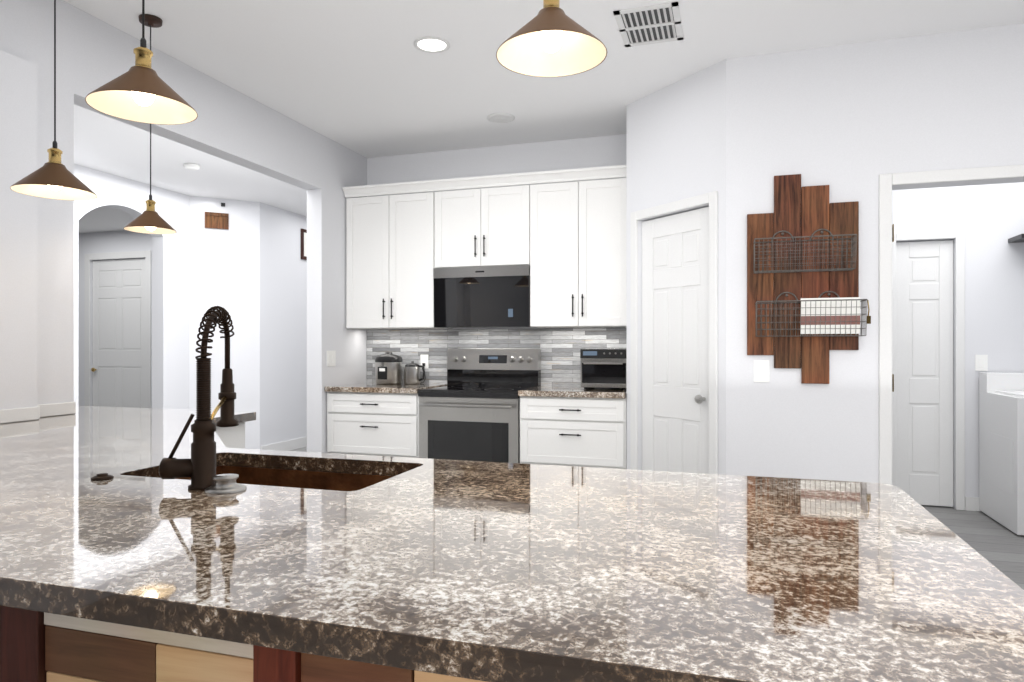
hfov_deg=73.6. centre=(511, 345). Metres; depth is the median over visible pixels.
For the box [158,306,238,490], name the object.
faucet
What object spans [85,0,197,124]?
pendant light
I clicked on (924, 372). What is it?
closet door
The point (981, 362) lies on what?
light switch
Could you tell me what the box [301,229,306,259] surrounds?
framed picture
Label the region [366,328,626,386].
backsplash
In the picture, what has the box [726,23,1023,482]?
wall
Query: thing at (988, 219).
wall
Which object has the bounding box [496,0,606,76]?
pendant light
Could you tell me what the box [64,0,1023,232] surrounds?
ceiling
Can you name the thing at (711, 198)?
door frame
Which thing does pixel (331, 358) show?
light switch
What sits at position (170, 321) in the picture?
wall
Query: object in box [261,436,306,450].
baseboard
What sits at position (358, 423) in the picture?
base cabinet
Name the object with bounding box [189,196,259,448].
wall
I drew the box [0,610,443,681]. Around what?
kitchen island
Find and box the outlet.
[420,354,428,368]
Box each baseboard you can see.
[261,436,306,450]
[965,497,979,510]
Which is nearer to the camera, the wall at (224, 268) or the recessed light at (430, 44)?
the recessed light at (430, 44)
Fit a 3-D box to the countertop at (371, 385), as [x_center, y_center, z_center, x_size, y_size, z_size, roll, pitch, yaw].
[-0.958,0.330,5.382,0.768,0.040,0.648,0,0,18]
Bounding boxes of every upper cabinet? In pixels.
[345,189,450,328]
[442,181,529,267]
[530,173,626,327]
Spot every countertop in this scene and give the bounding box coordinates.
[0,406,1023,681]
[325,380,446,395]
[518,384,626,399]
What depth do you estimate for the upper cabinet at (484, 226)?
5.11 m
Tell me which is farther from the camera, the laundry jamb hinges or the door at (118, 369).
the door at (118, 369)
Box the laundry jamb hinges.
[892,224,893,391]
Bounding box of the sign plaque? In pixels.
[205,212,228,229]
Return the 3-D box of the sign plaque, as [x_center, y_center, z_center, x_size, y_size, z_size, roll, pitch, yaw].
[-3.179,-1.345,7.376,0.235,0.170,0.029,0,0,-28]
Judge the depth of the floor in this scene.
4.42 m
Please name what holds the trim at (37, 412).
attached to the wall at (229, 124)
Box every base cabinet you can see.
[327,392,419,457]
[520,396,626,468]
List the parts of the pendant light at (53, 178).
bulb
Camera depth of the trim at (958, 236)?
5.16 m
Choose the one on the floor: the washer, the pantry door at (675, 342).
the washer
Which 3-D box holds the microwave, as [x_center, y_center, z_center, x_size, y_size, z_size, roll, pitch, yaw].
[-0.185,-0.364,5.283,0.756,0.450,0.370,0,0,18]
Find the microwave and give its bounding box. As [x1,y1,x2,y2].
[433,265,529,327]
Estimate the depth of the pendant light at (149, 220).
3.32 m
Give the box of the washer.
[979,372,1023,535]
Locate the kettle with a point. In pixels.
(412, 372)
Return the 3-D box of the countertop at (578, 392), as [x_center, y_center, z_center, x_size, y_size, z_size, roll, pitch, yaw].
[0.491,0.330,4.925,0.738,0.040,0.648,0,0,18]
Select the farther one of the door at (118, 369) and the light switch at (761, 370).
the door at (118, 369)
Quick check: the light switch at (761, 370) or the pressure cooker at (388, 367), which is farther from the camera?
the pressure cooker at (388, 367)
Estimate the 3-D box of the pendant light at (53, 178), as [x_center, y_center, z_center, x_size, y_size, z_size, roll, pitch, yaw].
[-1.631,-1.067,2.443,0.260,1.044,0.260,0,0,18]
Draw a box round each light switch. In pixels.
[327,351,335,365]
[754,360,768,381]
[975,355,987,370]
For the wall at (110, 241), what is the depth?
9.63 m
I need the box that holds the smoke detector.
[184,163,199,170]
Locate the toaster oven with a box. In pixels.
[580,349,626,389]
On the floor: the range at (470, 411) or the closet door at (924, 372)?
the range at (470, 411)
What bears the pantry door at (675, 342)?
in the wall at (676, 141)
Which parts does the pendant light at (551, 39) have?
bulb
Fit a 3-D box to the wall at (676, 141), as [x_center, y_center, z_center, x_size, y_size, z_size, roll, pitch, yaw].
[1.024,-0.175,4.196,0.120,2.830,0.850,0,0,-30]
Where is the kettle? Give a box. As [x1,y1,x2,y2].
[404,361,425,383]
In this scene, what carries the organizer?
attached to the wall at (848, 122)
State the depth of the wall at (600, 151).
5.45 m
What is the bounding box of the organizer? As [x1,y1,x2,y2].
[747,174,870,383]
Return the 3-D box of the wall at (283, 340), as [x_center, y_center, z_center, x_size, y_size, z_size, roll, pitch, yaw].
[-2.252,-0.175,9.518,0.120,2.830,4.000,0,0,18]
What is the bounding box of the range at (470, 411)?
[418,349,540,462]
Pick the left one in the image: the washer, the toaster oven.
the toaster oven
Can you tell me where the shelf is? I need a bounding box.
[1008,234,1023,242]
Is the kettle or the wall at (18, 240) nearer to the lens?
the wall at (18, 240)
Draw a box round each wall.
[0,0,366,452]
[0,50,36,423]
[74,164,188,409]
[79,230,151,407]
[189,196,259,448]
[260,202,306,448]
[367,134,626,385]
[627,59,725,474]
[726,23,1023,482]
[892,182,1023,508]
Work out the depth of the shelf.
4.96 m
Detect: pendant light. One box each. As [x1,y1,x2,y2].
[10,0,96,199]
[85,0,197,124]
[123,14,176,233]
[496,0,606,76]
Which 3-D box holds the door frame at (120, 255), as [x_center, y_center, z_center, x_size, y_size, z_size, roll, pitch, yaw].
[-5.459,-0.025,9.472,1.170,2.530,0.016,0,0,18]
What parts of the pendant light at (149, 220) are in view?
bulb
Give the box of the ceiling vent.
[613,2,682,46]
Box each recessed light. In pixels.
[414,36,449,52]
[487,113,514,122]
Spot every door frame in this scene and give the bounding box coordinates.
[85,250,150,407]
[631,191,717,473]
[879,165,1023,484]
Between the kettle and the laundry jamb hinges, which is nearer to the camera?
the laundry jamb hinges
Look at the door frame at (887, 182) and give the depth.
3.54 m
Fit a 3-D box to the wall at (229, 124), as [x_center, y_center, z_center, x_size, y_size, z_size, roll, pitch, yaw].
[-2.185,-0.175,2.996,0.130,2.830,16.400,0,0,18]
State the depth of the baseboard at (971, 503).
5.13 m
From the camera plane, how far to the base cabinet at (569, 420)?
4.63 m
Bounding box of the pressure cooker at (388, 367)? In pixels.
[375,352,402,383]
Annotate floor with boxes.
[290,446,1023,589]
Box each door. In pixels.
[91,258,144,407]
[642,207,708,473]
[896,240,952,506]
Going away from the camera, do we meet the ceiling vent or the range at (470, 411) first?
the ceiling vent
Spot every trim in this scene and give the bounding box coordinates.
[0,402,75,423]
[892,230,964,509]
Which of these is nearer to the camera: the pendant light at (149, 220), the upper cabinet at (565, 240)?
the pendant light at (149, 220)
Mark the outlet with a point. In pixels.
(424, 358)
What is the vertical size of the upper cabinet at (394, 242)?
1.044 m
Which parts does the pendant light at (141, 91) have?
bulb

